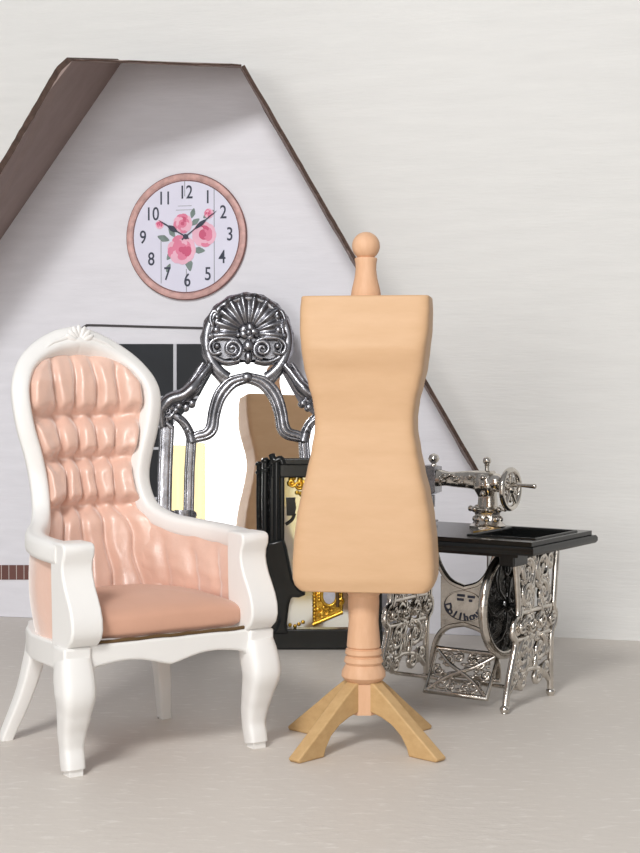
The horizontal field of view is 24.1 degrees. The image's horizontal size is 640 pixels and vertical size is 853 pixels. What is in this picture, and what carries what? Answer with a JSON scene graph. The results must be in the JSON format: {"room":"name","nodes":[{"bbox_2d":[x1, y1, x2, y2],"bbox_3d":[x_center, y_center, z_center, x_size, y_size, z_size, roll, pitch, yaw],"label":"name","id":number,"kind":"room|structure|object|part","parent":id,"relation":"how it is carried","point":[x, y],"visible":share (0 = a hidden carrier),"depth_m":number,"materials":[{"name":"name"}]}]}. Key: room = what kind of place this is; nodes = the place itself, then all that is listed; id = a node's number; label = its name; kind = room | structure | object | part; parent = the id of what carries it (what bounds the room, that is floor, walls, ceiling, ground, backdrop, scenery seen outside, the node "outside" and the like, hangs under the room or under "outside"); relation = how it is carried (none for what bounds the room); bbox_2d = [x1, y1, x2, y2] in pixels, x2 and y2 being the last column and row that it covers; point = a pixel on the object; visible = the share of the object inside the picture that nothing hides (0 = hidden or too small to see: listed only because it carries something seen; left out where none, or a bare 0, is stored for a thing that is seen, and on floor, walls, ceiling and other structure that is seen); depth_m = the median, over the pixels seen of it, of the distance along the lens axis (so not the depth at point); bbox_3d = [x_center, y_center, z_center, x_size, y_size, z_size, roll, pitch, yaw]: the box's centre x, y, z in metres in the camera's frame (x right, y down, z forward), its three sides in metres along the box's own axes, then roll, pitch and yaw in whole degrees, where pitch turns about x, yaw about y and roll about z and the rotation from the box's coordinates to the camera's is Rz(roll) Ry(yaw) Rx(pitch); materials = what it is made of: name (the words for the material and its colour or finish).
{"room":"sewing room","nodes":[
{"label":"sewing room","id":0,"kind":"room"},
{"bbox_2d":[0,0,639,640],"bbox_3d":[0.188,-1.333,5.465,8.800,4.260,0.100,0,2,16],"label":"wall","id":1,"kind":"structure","parent":0,"point":[489,149],"depth_m":5.31,"materials":[{"name":"paint"}]},
{"bbox_2d":[0,616,639,852],"bbox_3d":[0.000,0.860,2.377,10.000,0.060,9.700,0,2,0],"label":"floor","id":2,"kind":"structure","parent":0,"point":[560,772],"depth_m":3.51,"materials":[{"name":"white concrete"}]},
{"bbox_2d":[0,325,280,777],"bbox_3d":[-0.503,0.270,3.772,0.574,1.068,0.640,-1,2,-33],"label":"armchair","id":3,"kind":"object","parent":2,"relation":"on","point":[107,560],"visible":1,"depth_m":3.80,"materials":[{"name":"white paint"}]},
{"bbox_3d":[-0.744,0.659,3.772,0.130,0.290,0.060,0,2,-10],"label":"leg","id":4,"kind":"part","parent":3,"relation":"part of","materials":[{"name":"white paint"}]},
{"bbox_3d":[-0.680,0.343,3.647,0.065,0.328,0.411,-1,2,-20],"label":"panel","id":5,"kind":"part","parent":3,"relation":"part of","materials":[{"name":"pink fabric"}]},
{"bbox_3d":[-0.561,0.661,3.422,0.083,0.275,0.097,-1,2,-33],"label":"leg","id":6,"kind":"part","parent":3,"relation":"part of","materials":[{"name":"white paint"}]},
{"bbox_3d":[-0.557,0.390,3.438,0.078,0.248,0.123,-1,2,-33],"label":"arm post","id":7,"kind":"part","parent":3,"relation":"part of","materials":[{"name":"white paint"}]},
{"bbox_2d":[30,355,161,586],"bbox_3d":[-0.594,0.144,3.907,0.344,0.680,0.219,-1,2,-33],"label":"cushion","id":8,"kind":"object","parent":3,"relation":"on","point":[94,418],"depth_m":3.94,"materials":[{"name":"pink fabric"}]},
{"bbox_3d":[-0.528,0.025,3.804,0.558,0.572,0.546,-1,2,-33],"label":"frame","id":9,"kind":"part","parent":3,"relation":"part of","materials":[{"name":"white paint"}]},
{"bbox_3d":[-0.463,0.529,3.717,0.554,0.073,0.433,-1,2,-33],"label":"seat rail","id":10,"kind":"part","parent":3,"relation":"part of","materials":[{"name":"white paint"}]},
{"bbox_3d":[-0.418,0.653,3.987,0.072,0.290,0.085,-1,2,-33],"label":"leg","id":11,"kind":"part","parent":3,"relation":"part of","materials":[{"name":"white paint"}]},
{"bbox_2d":[95,584,239,638],"bbox_3d":[-0.457,0.447,3.705,0.444,0.099,0.380,-1,2,-33],"label":"seat cushion","id":12,"kind":"object","parent":3,"relation":"on","point":[129,611],"depth_m":3.59,"materials":[{"name":"pink fabric"}]},
{"bbox_3d":[-0.353,0.493,3.546,0.431,0.010,0.012,-1,2,-33],"label":"cushion trim","id":13,"kind":"part","parent":3,"relation":"part of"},
{"bbox_3d":[-0.166,0.383,3.692,0.075,0.248,0.123,-1,2,-33],"label":"arm post","id":14,"kind":"part","parent":3,"relation":"part of","materials":[{"name":"white paint"}]},
{"bbox_3d":[-0.149,0.654,3.689,0.083,0.275,0.097,-1,2,-33],"label":"leg","id":15,"kind":"part","parent":3,"relation":"part of","materials":[{"name":"white paint"}]},
{"bbox_2d":[157,292,314,541],"bbox_3d":[-0.252,0.135,5.245,0.641,1.216,0.158,0,2,-6],"label":"ornate mirror","id":16,"kind":"object","parent":2,"relation":"on","point":[210,465],"visible":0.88,"depth_m":5.25,"materials":[{"name":"silver glass"}]},
{"bbox_3d":[-0.251,0.260,5.241,0.641,0.970,0.109,0,-3,-6],"label":"frame","id":17,"kind":"part","parent":16,"relation":"part of","materials":[{"name":"grey metal"}]},
{"bbox_3d":[-0.253,0.249,5.257,0.574,0.954,0.016,0,-3,-6],"label":"glass","id":18,"kind":"part","parent":16,"relation":"part of","materials":[{"name":"mirror"}]},
{"bbox_2d":[0,57,487,635],"bbox_3d":[-0.499,-0.306,5.220,2.173,2.099,0.694,0,2,14],"label":"dollhouse","id":19,"kind":"structure","parent":2,"relation":"on","point":[100,132],"depth_m":5.55,"materials":[{"name":"paint"}]},
{"bbox_2d":[126,173,246,299],"bbox_3d":[-0.493,-0.699,5.523,0.467,0.467,0.019,0,2,14],"label":"wall clock","id":20,"kind":"object","parent":19,"relation":"attached to","point":[186,235],"visible":1,"depth_m":5.52,"materials":[{"name":"rose copper metal"},{"name":"printed paper"},{"name":"black metal"}]},
{"bbox_2d":[156,208,215,271],"bbox_3d":[-0.494,-0.686,5.519,0.235,0.234,0.003,0,2,14],"label":"print","id":21,"kind":"object","parent":20,"relation":"attached to","point":[180,251],"depth_m":5.52},
{"bbox_2d":[261,453,382,648],"bbox_3d":[0.020,0.421,5.080,0.442,0.661,0.107,0,2,0],"label":"mirror","id":22,"kind":"object","parent":2,"relation":"on","point":[293,628],"visible":0.41,"depth_m":5.07,"materials":[{"name":"black paint"}]},
{"bbox_3d":[0.020,0.414,5.096,0.354,0.560,0.010,0,-2,0],"label":"glass","id":23,"kind":"part","parent":22,"relation":"part of","materials":[{"name":"mirror"}]},
{"bbox_2d":[312,592,344,625],"bbox_3d":[0.029,0.587,5.065,0.110,0.174,0.032,0,2,0],"label":"picture frame","id":24,"kind":"object","parent":22,"relation":"on","point":[326,606],"visible":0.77,"depth_m":5.06,"materials":[{"name":"gold metal"}]},
{"bbox_3d":[0.031,0.571,5.065,0.048,0.064,0.007,0,-2,0],"label":"oval panel","id":25,"kind":"part","parent":24,"relation":"part of","materials":[{"name":"silver metal"}]},
{"bbox_2d":[288,232,445,762],"bbox_3d":[0.110,0.156,3.706,0.376,1.269,0.373,0,2,-2],"label":"dress form","id":26,"kind":"object","parent":2,"relation":"on","point":[365,529],"visible":1,"depth_m":3.61,"materials":[{"name":"brown wood"}]},
{"bbox_3d":[0.007,0.705,3.818,0.218,0.165,0.035,2,2,43],"label":"leg","id":27,"kind":"part","parent":26,"relation":"part of","materials":[{"name":"brown wood"}]},
{"bbox_3d":[0.012,0.711,3.622,0.035,0.165,0.218,2,2,43],"label":"leg","id":28,"kind":"part","parent":26,"relation":"part of","materials":[{"name":"brown wood"}]},
{"bbox_3d":[0.204,0.705,3.823,0.035,0.165,0.218,2,2,43],"label":"leg","id":29,"kind":"part","parent":26,"relation":"part of","materials":[{"name":"brown wood"}]},
{"bbox_3d":[0.209,0.710,3.627,0.218,0.165,0.035,2,2,43],"label":"leg","id":30,"kind":"part","parent":26,"relation":"part of","materials":[{"name":"brown wood"}]},
{"bbox_2d":[381,453,597,713],"bbox_3d":[0.425,0.430,4.311,0.617,0.688,0.420,1,2,34],"label":"sewing machine","id":31,"kind":"object","parent":2,"relation":"on","point":[499,606],"visible":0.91,"depth_m":4.26,"materials":[{"name":"black paint"}]},
{"bbox_3d":[0.251,0.550,4.426,0.039,0.441,0.349,1,2,34],"label":"leg panel","id":32,"kind":"part","parent":31,"relation":"part of","materials":[{"name":"silver metal"}]},
{"bbox_3d":[0.341,0.101,4.497,0.034,0.040,0.033,1,2,34],"label":"knob","id":33,"kind":"part","parent":31,"relation":"part of","materials":[{"name":"silver metal"}]},
{"bbox_3d":[0.415,0.527,4.302,0.233,0.392,0.018,1,2,34],"label":"stretcher plate","id":34,"kind":"part","parent":31,"relation":"part of","materials":[{"name":"silver metal"}]},
{"bbox_3d":[0.444,0.183,4.427,0.220,0.108,0.071,1,2,34],"label":"machine arm","id":35,"kind":"part","parent":31,"relation":"part of","materials":[{"name":"silver metal"}]},
{"bbox_2d":[438,536,537,557],"bbox_3d":[0.430,0.335,4.299,0.512,0.028,0.290,1,2,34],"label":"drawer","id":36,"kind":"object","parent":31,"relation":"on","point":[439,551],"depth_m":4.14,"materials":[{"name":"black paint"}]},
{"bbox_3d":[0.425,0.314,4.308,0.617,0.040,0.420,1,2,34],"label":"table moulding","id":37,"kind":"part","parent":31,"relation":"part of","materials":[{"name":"black paint"}]},
{"bbox_3d":[0.587,0.171,4.319,0.081,0.016,0.015,1,2,34],"label":"crank handle","id":38,"kind":"part","parent":31,"relation":"part of","materials":[{"name":"silver metal"}]},
{"bbox_3d":[0.591,0.557,4.197,0.039,0.441,0.349,1,2,34],"label":"leg panel","id":39,"kind":"part","parent":31,"relation":"part of","materials":[{"name":"silver metal"}]}
]}

